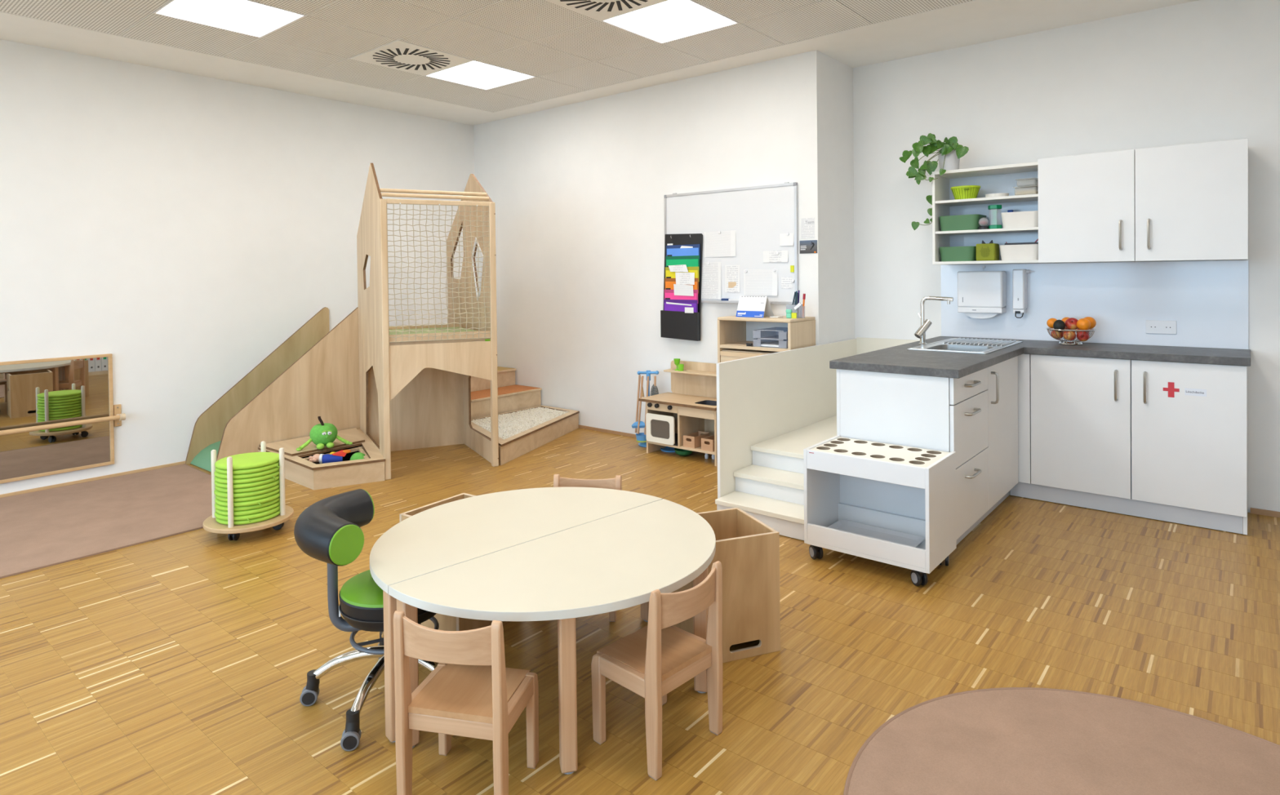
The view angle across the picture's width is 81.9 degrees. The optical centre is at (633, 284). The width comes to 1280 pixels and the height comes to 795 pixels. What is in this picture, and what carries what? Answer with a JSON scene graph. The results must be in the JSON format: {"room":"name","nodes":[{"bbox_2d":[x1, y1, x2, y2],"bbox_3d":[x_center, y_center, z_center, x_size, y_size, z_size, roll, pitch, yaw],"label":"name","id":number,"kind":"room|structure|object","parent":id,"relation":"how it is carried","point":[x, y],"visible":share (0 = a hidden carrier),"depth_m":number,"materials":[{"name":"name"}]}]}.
{"room":"children's room","nodes":[
{"label":"children's room","id":0,"kind":"room"},
{"bbox_2d":[0,39,475,494],"bbox_3d":[-3.902,-0.151,5.122,0.200,3.150,8.450,0,1,40],"label":"wall","id":1,"kind":"structure","parent":0,"point":[181,228],"depth_m":5.54,"materials":[{"name":"paint"}]},
{"bbox_2d":[0,353,114,484],"bbox_3d":[-4.441,0.902,4.304,0.024,0.780,2.367,0,1,40],"label":"wall mirror","id":2,"kind":"object","parent":1,"relation":"attached to","point":[46,391],"visible":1,"depth_m":4.96,"materials":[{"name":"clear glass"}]},
{"bbox_2d":[0,404,125,435],"bbox_3d":[-4.411,0.955,4.273,0.109,0.155,2.479,0,1,40],"label":"grab rail","id":3,"kind":"object","parent":1,"relation":"attached to","point":[117,416],"visible":1,"depth_m":4.98,"materials":[{"name":"brown wood"}]},
{"bbox_2d":[0,461,186,497],"bbox_3d":[-4.002,1.367,4.837,0.013,0.026,7.430,0,1,40],"label":"baseboard","id":4,"kind":"structure","parent":1,"relation":"attached to","point":[68,483],"depth_m":5.11,"materials":[{"name":"brown wood"}]},
{"bbox_2d":[0,0,1198,125],"bbox_3d":[-1.052,-1.646,2.700,7.280,0.120,8.050,0,1,40],"label":"ceiling","id":5,"kind":"structure","parent":0,"point":[574,57],"depth_m":4.86,"materials":[{"name":"paint"}]},
{"bbox_2d":[152,0,306,38],"bbox_3d":[-2.381,-1.610,4.352,0.620,0.034,0.615,0,1,40],"label":"recessed light","id":6,"kind":"object","parent":5,"relation":"in","point":[247,17],"visible":0.86,"depth_m":4.38,"materials":[{"name":"white plastic"}]},
{"bbox_2d":[350,39,473,75],"bbox_3d":[-1.591,-1.620,5.295,0.616,0.015,0.611,0,1,40],"label":"ceiling vent","id":7,"kind":"object","parent":5,"relation":"in","point":[398,55],"visible":1,"depth_m":5.26,"materials":[{"name":"metal"}]},
{"bbox_2d":[425,59,536,90],"bbox_3d":[-1.197,-1.643,5.766,0.620,0.034,0.615,0,1,40],"label":"recessed light","id":8,"kind":"object","parent":5,"relation":"in","point":[474,73],"visible":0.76,"depth_m":5.78,"materials":[{"name":"white plastic"}]},
{"bbox_2d":[545,0,666,21],"bbox_3d":[-0.164,-1.620,4.100,0.616,0.015,0.611,0,1,40],"label":"ceiling vent","id":9,"kind":"object","parent":5,"relation":"in","point":[599,10],"visible":1,"depth_m":4.28,"materials":[{"name":"metal"}]},
{"bbox_2d":[600,0,739,44],"bbox_3d":[0.231,-1.643,4.572,0.620,0.034,0.615,0,1,40],"label":"recessed light","id":10,"kind":"object","parent":5,"relation":"in","point":[668,20],"visible":0.76,"depth_m":4.58,"materials":[{"name":"white plastic"}]},
{"bbox_2d":[0,427,1279,794],"bbox_3d":[-1.016,1.404,2.743,7.280,0.060,8.050,0,1,40],"label":"floor","id":11,"kind":"structure","parent":0,"point":[177,664],"depth_m":2.74,"materials":[{"name":"wood"}]},
{"bbox_2d":[0,463,212,578],"bbox_3d":[-3.830,1.388,3.737,1.648,0.008,3.363,0,1,40],"label":"rug","id":12,"kind":"object","parent":11,"relation":"on","point":[44,528],"visible":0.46,"depth_m":4.35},
{"bbox_2d":[203,440,293,540],"bbox_3d":[-2.122,1.137,4.066,0.444,0.462,0.444,0,1,40],"label":"trolley","id":13,"kind":"object","parent":11,"relation":"on","point":[210,524],"visible":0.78,"depth_m":3.95,"materials":[{"name":"brown wood"}]},
{"bbox_2d":[215,509,279,524],"bbox_3d":[-2.118,1.266,4.067,0.326,0.024,0.326,0,1,40],"label":"seat cushion","id":14,"kind":"object","parent":13,"relation":"on","point":[277,513],"visible":0.32,"depth_m":3.94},
{"bbox_2d":[214,504,279,522],"bbox_3d":[-2.119,1.246,4.064,0.329,0.034,0.329,0,1,40],"label":"seat cushion","id":15,"kind":"object","parent":14,"relation":"on","point":[248,517],"visible":0.38,"depth_m":3.94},
{"bbox_2d":[215,500,279,515],"bbox_3d":[-2.122,1.217,4.069,0.328,0.024,0.328,0,1,40],"label":"seat cushion","id":16,"kind":"object","parent":15,"relation":"on","point":[277,504],"visible":0.36,"depth_m":3.94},
{"bbox_2d":[214,496,279,511],"bbox_3d":[-2.125,1.192,4.067,0.327,0.024,0.327,0,1,40],"label":"seat cushion","id":17,"kind":"object","parent":16,"relation":"on","point":[266,504],"visible":0.33,"depth_m":3.94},
{"bbox_2d":[214,491,279,506],"bbox_3d":[-2.112,1.173,4.061,0.344,0.034,0.331,0,1,40],"label":"seat cushion","id":18,"kind":"object","parent":17,"relation":"on","point":[273,497],"visible":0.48,"depth_m":3.94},
{"bbox_2d":[215,487,279,502],"bbox_3d":[-2.121,1.143,4.071,0.329,0.024,0.329,0,1,40],"label":"seat cushion","id":19,"kind":"object","parent":18,"relation":"on","point":[277,491],"visible":0.29,"depth_m":3.94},
{"bbox_2d":[213,482,279,497],"bbox_3d":[-2.124,1.119,4.063,0.329,0.024,0.329,0,1,40],"label":"seat cushion","id":20,"kind":"object","parent":19,"relation":"on","point":[216,492],"visible":0.38,"depth_m":3.93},
{"bbox_2d":[214,479,279,493],"bbox_3d":[-2.118,1.095,4.065,0.327,0.024,0.327,0,1,40],"label":"seat cushion","id":21,"kind":"object","parent":20,"relation":"on","point":[277,482],"visible":0.36,"depth_m":3.94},
{"bbox_2d":[214,474,279,488],"bbox_3d":[-2.122,1.070,4.066,0.331,0.024,0.331,0,1,40],"label":"seat cushion","id":22,"kind":"object","parent":21,"relation":"on","point":[269,480],"visible":0.33,"depth_m":3.93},
{"bbox_2d":[214,470,279,484],"bbox_3d":[-2.122,1.051,4.062,0.331,0.034,0.330,0,1,40],"label":"seat cushion","id":23,"kind":"object","parent":22,"relation":"on","point":[274,474],"visible":0.43,"depth_m":3.93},
{"bbox_2d":[213,465,279,479],"bbox_3d":[-2.122,1.021,4.066,0.329,0.024,0.329,0,1,40],"label":"seat cushion","id":24,"kind":"object","parent":23,"relation":"on","point":[217,474],"visible":0.43,"depth_m":3.94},
{"bbox_2d":[215,461,279,474],"bbox_3d":[-2.120,1.002,4.067,0.326,0.034,0.326,0,1,40],"label":"seat cushion","id":25,"kind":"object","parent":24,"relation":"on","point":[275,464],"visible":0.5,"depth_m":3.94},
{"bbox_2d":[214,452,279,470],"bbox_3d":[-2.124,0.973,4.065,0.326,0.024,0.326,0,1,40],"label":"seat cushion","id":26,"kind":"object","parent":25,"relation":"on","point":[252,460],"visible":0.94,"depth_m":4.02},
{"bbox_2d":[185,306,359,471],"bbox_3d":[-2.823,0.775,5.828,0.540,1.153,1.153,0,1,40],"label":"slide","id":27,"kind":"object","parent":11,"relation":"on","point":[313,373],"visible":0.82,"depth_m":5.79,"materials":[{"name":"brown wood"}]},
{"bbox_2d":[257,427,385,489],"bbox_3d":[-2.117,1.266,5.407,1.081,0.167,0.852,0,1,40],"label":"toy box","id":28,"kind":"object","parent":11,"relation":"on","point":[313,476],"visible":0.84,"depth_m":5.05,"materials":[{"name":"brown wood"}]},
{"bbox_2d":[296,416,352,450],"bbox_3d":[-2.260,1.073,5.355,0.228,0.221,0.355,0,1,40],"label":"plush toy","id":29,"kind":"object","parent":28,"relation":"on","point":[322,434],"visible":1,"depth_m":5.31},
{"bbox_2d":[308,449,351,463],"bbox_3d":[-2.154,1.232,5.230,0.281,0.092,0.104,-1,1,-19],"label":"doll","id":30,"kind":"object","parent":28,"relation":"in","point":[334,456],"visible":0.91,"depth_m":5.19},
{"bbox_2d":[293,488,439,751],"bbox_3d":[-0.796,1.054,2.480,0.613,0.642,0.569,0,1,40],"label":"swivel chair","id":31,"kind":"object","parent":11,"relation":"on","point":[329,531],"visible":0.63,"depth_m":2.35,"materials":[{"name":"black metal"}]},
{"bbox_2d":[356,163,498,479],"bbox_3d":[-1.665,0.222,5.783,0.798,2.235,1.335,-1,1,-29],"label":"tower","id":32,"kind":"object","parent":11,"relation":"on","point":[415,381],"visible":1,"depth_m":5.40,"materials":[{"name":"brown wood"}]},
{"bbox_2d":[399,493,502,631],"bbox_3d":[-0.705,1.146,3.029,0.345,0.440,0.345,0,1,35],"label":"child chair","id":33,"kind":"object","parent":11,"relation":"on","point":[446,623],"visible":0.07,"depth_m":2.87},
{"bbox_2d":[393,610,538,794],"bbox_3d":[-0.452,1.115,2.015,0.300,0.524,0.288,0,1,13],"label":"child chair","id":34,"kind":"object","parent":11,"relation":"on","point":[464,695],"visible":1,"depth_m":1.93,"materials":[{"name":"brown wood"}]},
{"bbox_2d":[369,487,662,742],"bbox_3d":[-0.505,1.125,2.808,1.175,0.485,0.588,-1,1,-44],"label":"round table","id":35,"kind":"object","parent":11,"relation":"on","point":[442,536],"visible":0.56,"depth_m":2.67,"materials":[{"name":"laminate"}]},
{"bbox_2d":[471,366,579,465],"bbox_3d":[-1.390,0.927,6.430,1.943,0.800,1.590,0,1,40],"label":"stairs","id":36,"kind":"structure","parent":11,"relation":"on","point":[525,425],"depth_m":6.48,"materials":[{"name":"brown wood"}]},
{"bbox_2d":[471,405,579,446],"bbox_3d":[-0.921,1.176,6.227,0.963,0.017,1.303,0,1,40],"label":"tray","id":37,"kind":"object","parent":36,"relation":"on","point":[516,424],"depth_m":6.31,"materials":[{"name":"brown wood"}]},
{"bbox_2d":[388,498,715,773],"bbox_3d":[-0.096,1.126,2.381,1.175,0.485,0.588,-1,1,-44],"label":"round table","id":38,"kind":"object","parent":11,"relation":"on","point":[614,562],"visible":0.8,"depth_m":2.23,"materials":[{"name":"laminate"}]},
{"bbox_2d":[553,474,622,622],"bbox_3d":[-0.210,1.097,3.116,0.300,0.524,0.288,-1,1,6],"label":"child chair","id":39,"kind":"object","parent":11,"relation":"on","point":[615,483],"visible":0.26,"depth_m":3.23,"materials":[{"name":"brown wood"}]},
{"bbox_2d":[631,370,658,447],"bbox_3d":[0.104,1.007,6.017,0.224,0.616,0.180,-1,1,-15],"label":"toy cleaning set","id":40,"kind":"object","parent":11,"relation":"on","point":[641,437],"visible":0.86,"depth_m":5.99,"materials":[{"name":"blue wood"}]},
{"bbox_2d":[591,560,723,780],"bbox_3d":[0.079,1.106,2.220,0.288,0.524,0.300,0,1,44],"label":"child chair","id":41,"kind":"object","parent":11,"relation":"on","point":[658,658],"visible":1,"depth_m":2.17,"materials":[{"name":"brown wood"}]},
{"bbox_2d":[638,360,717,466],"bbox_3d":[0.436,0.969,5.674,0.710,0.695,0.380,0,1,40],"label":"toy kitchen","id":42,"kind":"object","parent":11,"relation":"on","point":[691,407],"visible":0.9,"depth_m":5.71,"materials":[{"name":"brown wood"}]},
{"bbox_2d":[645,413,677,445],"bbox_3d":[0.323,1.109,5.775,0.296,0.221,0.349,0,1,40],"label":"oven","id":43,"kind":"object","parent":42,"relation":"in","point":[661,428],"depth_m":5.67,"materials":[{"name":"white wood"}]},
{"bbox_2d":[638,391,716,411],"bbox_3d":[0.434,0.898,5.672,0.710,0.020,0.378,0,1,40],"label":"countertop","id":44,"kind":"structure","parent":42,"relation":"on","point":[667,398],"depth_m":5.67,"materials":[{"name":"brown wood"}]},
{"bbox_2d":[648,441,714,454],"bbox_3d":[0.463,1.228,5.680,0.621,0.016,0.342,0,1,40],"label":"shelf","id":45,"kind":"object","parent":42,"relation":"attached to","point":[676,445],"depth_m":5.57,"materials":[{"name":"brown wood"}]},
{"bbox_2d":[663,368,716,377],"bbox_3d":[0.524,0.691,5.739,0.635,0.014,0.128,0,1,40],"label":"shelf","id":46,"kind":"object","parent":42,"relation":"attached to","point":[708,372],"depth_m":5.78,"materials":[{"name":"brown wood"}]},
{"bbox_2d":[683,431,709,448],"bbox_3d":[0.478,1.178,5.595,0.104,0.085,0.200,0,1,40],"label":"crate","id":47,"kind":"object","parent":42,"relation":"on","point":[693,440],"visible":0.94,"depth_m":5.54,"materials":[{"name":"brown wood"}]},
{"bbox_2d":[694,400,716,405],"bbox_3d":[0.581,0.941,5.523,0.200,0.102,0.180,0,1,40],"label":"basin","id":48,"kind":"object","parent":42,"relation":"in","point":[705,402],"depth_m":5.61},
{"bbox_2d":[701,435,714,451],"bbox_3d":[0.605,1.178,5.489,0.104,0.085,0.200,0,1,40],"label":"crate","id":49,"kind":"object","parent":42,"relation":"on","point":[708,442],"visible":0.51,"depth_m":5.42,"materials":[{"name":"brown wood"}]},
{"bbox_2d":[674,448,693,456],"bbox_3d":[0.388,1.292,5.667,0.148,0.049,0.148,0,1,40],"label":"bowl","id":50,"kind":"object","parent":11,"relation":"on","point":[682,452],"visible":0.8,"depth_m":5.62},
{"bbox_2d":[671,507,780,662],"bbox_3d":[0.325,1.137,2.813,0.345,0.440,0.318,-1,1,-20],"label":"box","id":51,"kind":"object","parent":11,"relation":"on","point":[748,548],"visible":0.4,"depth_m":2.69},
{"bbox_2d":[717,315,815,363],"bbox_3d":[0.953,0.775,5.272,0.583,1.082,0.374,0,1,40],"label":"base cabinet","id":52,"kind":"object","parent":11,"relation":"on","point":[799,332],"visible":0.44,"depth_m":5.27,"materials":[{"name":"brown wood"}]},
{"bbox_2d":[720,341,787,351],"bbox_3d":[0.948,0.443,5.266,0.545,0.022,0.362,0,1,40],"label":"shelf","id":53,"kind":"object","parent":52,"relation":"attached to","point":[724,347],"depth_m":5.21,"materials":[{"name":"brown wood"}]},
{"bbox_2d":[735,295,773,317],"bbox_3d":[0.874,0.158,5.301,0.225,0.150,0.156,0,1,40],"label":"desk calendar","id":54,"kind":"object","parent":52,"relation":"on","point":[748,306],"visible":0.99,"depth_m":5.26,"materials":[{"name":"paper"}]},
{"bbox_3d":[1.037,0.401,5.179,0.260,0.061,0.343,0,1,40],"label":"tray","id":55,"kind":"object","parent":52,"relation":"on","visible":0},
{"bbox_2d":[756,340,787,347],"bbox_3d":[1.036,0.420,5.186,0.210,0.013,0.295,0,1,40],"label":"paper stack","id":56,"kind":"object","parent":55,"relation":"in","point":[774,344],"visible":0.71,"depth_m":5.12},
{"bbox_2d":[715,415,836,540],"bbox_3d":[1.326,1.141,4.715,0.614,0.348,1.967,0,1,40],"label":"steps","id":57,"kind":"structure","parent":11,"relation":"on","point":[771,490],"depth_m":4.22,"materials":[{"name":"beige laminate"}]},
{"bbox_2d":[715,337,856,498],"bbox_3d":[1.104,0.876,4.945,0.020,0.885,1.928,0,1,40],"label":"partition panel","id":58,"kind":"object","parent":11,"relation":"on","point":[761,398],"visible":0.5,"depth_m":4.64,"materials":[{"name":"beige laminate"}]},
{"bbox_2d":[803,435,956,586],"bbox_3d":[1.183,1.067,3.544,0.596,0.540,0.390,0,1,40],"label":"trolley","id":59,"kind":"object","parent":11,"relation":"on","point":[909,490],"visible":0.96,"depth_m":3.50,"materials":[{"name":"white laminate"}]},
{"bbox_2d":[827,520,924,547],"bbox_3d":[1.155,1.229,3.576,0.436,0.020,0.276,0,1,40],"label":"shelf","id":60,"kind":"object","parent":59,"relation":"on","point":[888,535],"visible":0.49,"depth_m":3.65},
{"bbox_2d":[836,367,988,540],"bbox_3d":[1.512,0.834,3.924,0.628,0.789,0.609,0,1,40],"label":"base cabinet","id":61,"kind":"object","parent":11,"relation":"on","point":[942,414],"visible":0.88,"depth_m":3.70,"materials":[{"name":"white laminate"}]},
{"bbox_2d":[829,336,1250,378],"bbox_3d":[2.269,0.408,4.036,1.705,0.040,1.812,0,1,40],"label":"countertop","id":62,"kind":"structure","parent":61,"relation":"on","point":[898,359],"depth_m":4.04,"materials":[{"name":"stone"}]},
{"bbox_2d":[914,296,953,345],"bbox_3d":[1.895,0.229,4.641,0.229,0.308,0.108,0,1,40],"label":"tap","id":63,"kind":"object","parent":62,"relation":"on","point":[920,333],"visible":1,"depth_m":4.67,"materials":[{"name":"silver metal"}]},
{"bbox_2d":[906,337,1022,354],"bbox_3d":[2.077,0.441,4.583,0.444,0.148,0.867,0,1,40],"label":"sink","id":64,"kind":"object","parent":62,"relation":"in","point":[967,345],"visible":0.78,"depth_m":4.58,"materials":[{"name":"metal"}]},
{"bbox_2d":[928,345,991,351],"bbox_3d":[1.959,0.451,4.420,0.320,0.135,0.355,0,1,40],"label":"basin","id":65,"kind":"object","parent":64,"relation":"in","point":[953,348],"depth_m":4.55,"materials":[{"name":"metal"}]},
{"bbox_2d":[1045,327,1096,345],"bbox_3d":[2.721,0.324,4.585,0.271,0.102,0.271,0,1,40],"label":"fruit bowl","id":66,"kind":"object","parent":62,"relation":"on","point":[1073,342],"visible":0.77,"depth_m":4.54,"materials":[{"name":"silver metal"}]},
{"bbox_2d":[1062,331,1075,340],"bbox_3d":[2.676,0.314,4.524,0.071,0.065,0.071,-1,1,-12],"label":"apple","id":67,"kind":"object","parent":66,"relation":"in","point":[1070,335],"visible":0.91,"depth_m":4.50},
{"bbox_2d":[1064,317,1078,329],"bbox_3d":[2.706,0.245,4.543,0.076,0.078,0.079,-1,1,-36],"label":"apple","id":68,"kind":"object","parent":67,"relation":"on","point":[1070,323],"visible":0.93,"depth_m":4.52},
{"bbox_2d":[1076,331,1089,341],"bbox_3d":[2.741,0.316,4.494,0.067,0.067,0.061,0,1,40],"label":"apple","id":69,"kind":"object","parent":66,"relation":"in","point":[1085,337],"visible":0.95,"depth_m":4.48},
{"bbox_2d":[1076,318,1090,329],"bbox_3d":[2.740,0.244,4.484,0.075,0.072,0.075,0,1,40],"label":"orange","id":70,"kind":"object","parent":69,"relation":"on","point":[1082,323],"visible":1,"depth_m":4.46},
{"bbox_2d":[986,355,1017,510],"bbox_3d":[1.926,0.822,4.417,0.626,0.789,0.676,0,1,40],"label":"base cabinet","id":71,"kind":"object","parent":11,"relation":"on","point":[1002,377],"visible":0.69,"depth_m":4.21,"materials":[{"name":"white laminate"}]},
{"bbox_2d":[1017,353,1031,483],"bbox_3d":[2.315,0.811,4.864,0.650,0.789,0.496,0,1,40],"label":"filler panel","id":72,"kind":"object","parent":11,"relation":"on","point":[1024,360],"visible":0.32,"depth_m":4.49,"materials":[{"name":"white laminate"}]},
{"bbox_2d":[843,687,1279,794],"bbox_3d":[1.266,1.355,1.699,1.509,0.013,1.509,0,1,40],"label":"rug","id":73,"kind":"object","parent":11,"relation":"on","point":[1001,740],"visible":1,"depth_m":2.13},
{"bbox_2d":[1030,354,1131,499],"bbox_3d":[2.747,0.811,4.477,0.506,0.789,0.535,0,1,40],"label":"base cabinet","id":74,"kind":"object","parent":11,"relation":"on","point":[1081,406],"visible":0.97,"depth_m":4.29,"materials":[{"name":"white laminate"}]},
{"bbox_2d":[956,481,1247,544],"bbox_3d":[2.293,1.266,4.051,1.660,0.095,1.785,0,1,40],"label":"plinth","id":75,"kind":"object","parent":11,"relation":"on","point":[1215,521],"visible":0.33,"depth_m":4.15,"materials":[{"name":"white laminate"}]},
{"bbox_2d":[1131,360,1247,517],"bbox_3d":[3.134,0.811,4.152,0.501,0.789,0.535,0,1,40],"label":"base cabinet","id":76,"kind":"object","parent":11,"relation":"on","point":[1189,420],"visible":0.99,"depth_m":3.97,"materials":[{"name":"white laminate"}]},
{"bbox_2d":[473,50,854,434],"bbox_3d":[0.095,-0.220,6.750,3.840,3.150,0.820,0,1,40],"label":"wall","id":77,"kind":"structure","parent":0,"point":[577,190],"depth_m":6.30,"materials":[{"name":"paint"}]},
{"bbox_2d":[578,424,635,437],"bbox_3d":[-0.154,1.299,6.452,3.840,0.026,0.013,0,1,40],"label":"baseboard","id":78,"kind":"structure","parent":77,"relation":"attached to","point":[598,429],"depth_m":6.51,"materials":[{"name":"brown wood"}]},
{"bbox_2d":[663,182,798,304],"bbox_3d":[0.705,-0.296,5.654,1.194,0.884,0.074,0,1,40],"label":"whiteboard","id":79,"kind":"object","parent":77,"relation":"attached to","point":[757,215],"visible":0.68,"depth_m":5.55,"materials":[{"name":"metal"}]},
{"bbox_2d":[660,233,702,341],"bbox_3d":[0.385,0.019,5.916,0.401,0.856,0.040,0,1,40],"label":"organizer","id":80,"kind":"object","parent":79,"relation":"hanging from","point":[675,323],"visible":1,"depth_m":5.90,"materials":[{"name":"black plastic"}]},
{"bbox_2d":[668,264,688,271],"bbox_3d":[0.360,-0.126,5.914,0.200,0.060,0.002,0,1,40],"label":"loose sheet","id":81,"kind":"object","parent":80,"relation":"in","point":[682,268],"visible":1,"depth_m":5.91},
{"bbox_2d":[673,284,693,296],"bbox_3d":[0.400,0.046,5.880,0.195,0.095,0.002,0,1,40],"label":"loose sheet","id":82,"kind":"object","parent":80,"relation":"in","point":[679,290],"visible":1,"depth_m":5.88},
{"bbox_2d":[675,272,694,284],"bbox_3d":[0.411,-0.046,5.875,0.188,0.100,0.002,0,1,40],"label":"loose sheet","id":83,"kind":"object","parent":80,"relation":"in","point":[682,278],"visible":1,"depth_m":5.87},
{"bbox_2d":[701,262,720,299],"bbox_3d":[0.604,-0.028,5.765,0.196,0.288,0.007,0,1,40],"label":"paper sheet","id":84,"kind":"object","parent":79,"relation":"attached to","point":[711,273],"visible":1,"depth_m":5.76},
{"bbox_2d":[703,230,735,257],"bbox_3d":[0.667,-0.312,5.705,0.293,0.199,0.007,0,1,40],"label":"paper sheet","id":85,"kind":"object","parent":79,"relation":"attached to","point":[715,244],"visible":1,"depth_m":5.71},
{"bbox_2d":[724,265,739,292],"bbox_3d":[0.757,-0.043,5.638,0.133,0.207,0.004,0,1,40],"label":"paper sheet","id":86,"kind":"object","parent":79,"relation":"attached to","point":[731,272],"visible":1,"depth_m":5.64,"materials":[{"name":"white paper"}]},
{"bbox_2d":[711,300,771,303],"bbox_3d":[0.809,0.133,5.562,0.500,0.016,0.051,0,1,40],"label":"tray","id":87,"kind":"object","parent":79,"relation":"on","point":[712,301],"depth_m":5.62,"materials":[{"name":"metal"}]},
{"bbox_2d":[743,269,777,296],"bbox_3d":[0.943,-0.013,5.479,0.288,0.196,0.011,0,1,40],"label":"paper sheet","id":88,"kind":"object","parent":79,"relation":"attached to","point":[756,282],"visible":0.99,"depth_m":5.48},
{"bbox_2d":[763,250,787,262],"bbox_3d":[1.039,-0.203,5.396,0.206,0.084,0.008,0,1,40],"label":"paper sheet","id":89,"kind":"object","parent":79,"relation":"attached to","point":[768,256],"visible":1,"depth_m":5.40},
{"bbox_2d":[779,233,793,245],"bbox_3d":[1.108,-0.324,5.335,0.110,0.089,0.009,0,1,40],"label":"paper sheet","id":90,"kind":"object","parent":79,"relation":"attached to","point":[784,240],"visible":1,"depth_m":5.34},
{"bbox_2d":[781,276,792,288],"bbox_3d":[1.112,-0.010,5.341,0.088,0.084,0.004,0,1,40],"label":"paper sheet","id":91,"kind":"object","parent":79,"relation":"attached to","point":[786,283],"visible":1,"depth_m":5.34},
{"bbox_2d":[800,217,814,238],"bbox_3d":[1.242,-0.398,5.247,0.104,0.142,0.004,0,1,40],"label":"paper sheet","id":92,"kind":"object","parent":77,"relation":"attached to","point":[807,225],"visible":1,"depth_m":5.25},
{"bbox_2d":[799,240,817,253],"bbox_3d":[1.245,-0.266,5.246,0.136,0.093,0.010,0,1,40],"label":"postcard","id":93,"kind":"object","parent":77,"relation":"attached to","point":[808,246],"visible":1,"depth_m":5.25,"materials":[{"name":"paper"}]},
{"bbox_2d":[853,0,1279,512],"bbox_3d":[3.162,-0.226,4.587,3.640,3.150,0.200,0,1,40],"label":"wall","id":94,"kind":"structure","parent":0,"point":[1200,71],"depth_m":4.67,"materials":[{"name":"paint"}]},
{"bbox_2d":[856,337,919,355],"bbox_3d":[1.960,0.679,5.471,0.618,0.541,0.019,0,1,40],"label":"wall panel","id":95,"kind":"object","parent":94,"relation":"attached to","point":[864,345],"visible":0.21,"depth_m":5.56,"materials":[{"name":"beige laminate"}]},
{"bbox_2d":[932,161,1038,264],"bbox_3d":[2.370,-0.449,4.898,0.642,0.625,0.327,0,1,40],"label":"wall shelf","id":96,"kind":"object","parent":94,"relation":"attached to","point":[1010,179],"visible":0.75,"depth_m":4.97,"materials":[{"name":"laminate"}]},
{"bbox_2d":[899,133,968,230],"bbox_3d":[2.034,-0.695,5.010,0.426,0.643,0.241,0,1,14],"label":"potted plant","id":97,"kind":"object","parent":96,"relation":"on","point":[950,153],"visible":0.94,"depth_m":4.97,"materials":[{"name":"green plant"}]},
{"bbox_2d":[939,246,976,262],"bbox_3d":[2.223,-0.204,5.002,0.230,0.098,0.230,0,1,40],"label":"storage box","id":98,"kind":"object","parent":96,"relation":"on","point":[948,253],"visible":0.73,"depth_m":4.91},
{"bbox_2d":[938,214,986,231],"bbox_3d":[2.231,-0.410,4.991,0.257,0.102,0.230,0,1,40],"label":"storage box","id":99,"kind":"object","parent":96,"relation":"on","point":[963,222],"visible":0.77,"depth_m":4.90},
{"bbox_2d":[951,185,980,199],"bbox_3d":[2.231,-0.608,4.950,0.184,0.090,0.188,0,1,40],"label":"woven basket","id":100,"kind":"object","parent":96,"relation":"on","point":[966,192],"visible":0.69,"depth_m":4.89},
{"bbox_2d":[976,240,999,261],"bbox_3d":[2.329,-0.222,4.846,0.116,0.136,0.117,0,1,40],"label":"gift box","id":101,"kind":"object","parent":96,"relation":"on","point":[984,251],"visible":0.99,"depth_m":4.80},
{"bbox_2d":[987,204,1001,229],"bbox_3d":[2.349,-0.435,4.787,0.082,0.155,0.073,0,1,40],"label":"timer","id":102,"kind":"object","parent":96,"relation":"on","point":[994,208],"visible":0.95,"depth_m":4.77,"materials":[{"name":"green plastic"}]},
{"bbox_2d":[999,244,1038,260],"bbox_3d":[2.512,-0.204,4.760,0.234,0.098,0.230,0,1,40],"label":"storage box","id":103,"kind":"object","parent":96,"relation":"on","point":[1027,251],"visible":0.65,"depth_m":4.67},
{"bbox_2d":[1000,210,1038,228],"bbox_3d":[2.514,-0.410,4.753,0.224,0.102,0.230,0,1,40],"label":"storage box","id":104,"kind":"object","parent":96,"relation":"on","point":[1020,219],"visible":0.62,"depth_m":4.66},
{"bbox_2d":[941,260,1248,349],"bbox_3d":[2.845,0.117,4.722,1.684,0.507,0.011,0,1,40],"label":"backsplash","id":105,"kind":"structure","parent":94,"relation":"attached to","point":[1207,301],"depth_m":4.55,"materials":[{"name":"laminate"}]},
{"bbox_2d":[957,271,1006,318],"bbox_3d":[2.375,0.072,5.026,0.286,0.322,0.124,0,1,40],"label":"dispenser","id":106,"kind":"object","parent":105,"relation":"attached to","point":[980,294],"visible":1,"depth_m":4.97,"materials":[{"name":"white plastic"}]},
{"bbox_2d":[1012,269,1034,318],"bbox_3d":[2.576,0.061,4.867,0.118,0.321,0.109,0,1,40],"label":"soap dispenser","id":107,"kind":"object","parent":105,"relation":"attached to","point":[1019,276],"visible":1,"depth_m":4.85,"materials":[{"name":"white plastic"}]},
{"bbox_2d":[1145,320,1176,334],"bbox_3d":[3.175,0.259,4.435,0.151,0.080,0.010,0,1,40],"label":"power socket","id":108,"kind":"object","parent":105,"relation":"attached to","point":[1152,326],"visible":1,"depth_m":4.43,"materials":[{"name":"white plastic"}]},
{"bbox_2d":[1037,138,1248,262],"bbox_3d":[2.980,-0.456,4.349,0.996,0.641,0.387,0,1,40],"label":"upper cabinet","id":109,"kind":"object","parent":94,"relation":"attached to","point":[1184,202],"visible":1,"depth_m":4.20,"materials":[{"name":"white laminate"}]},
{"bbox_2d":[1250,507,1279,517],"bbox_3d":[3.931,1.286,3.839,1.100,0.030,0.014,0,1,40],"label":"baseboard","id":110,"kind":"structure","parent":94,"relation":"attached to","point":[1253,510],"depth_m":4.15,"materials":[{"name":"brown wood"}]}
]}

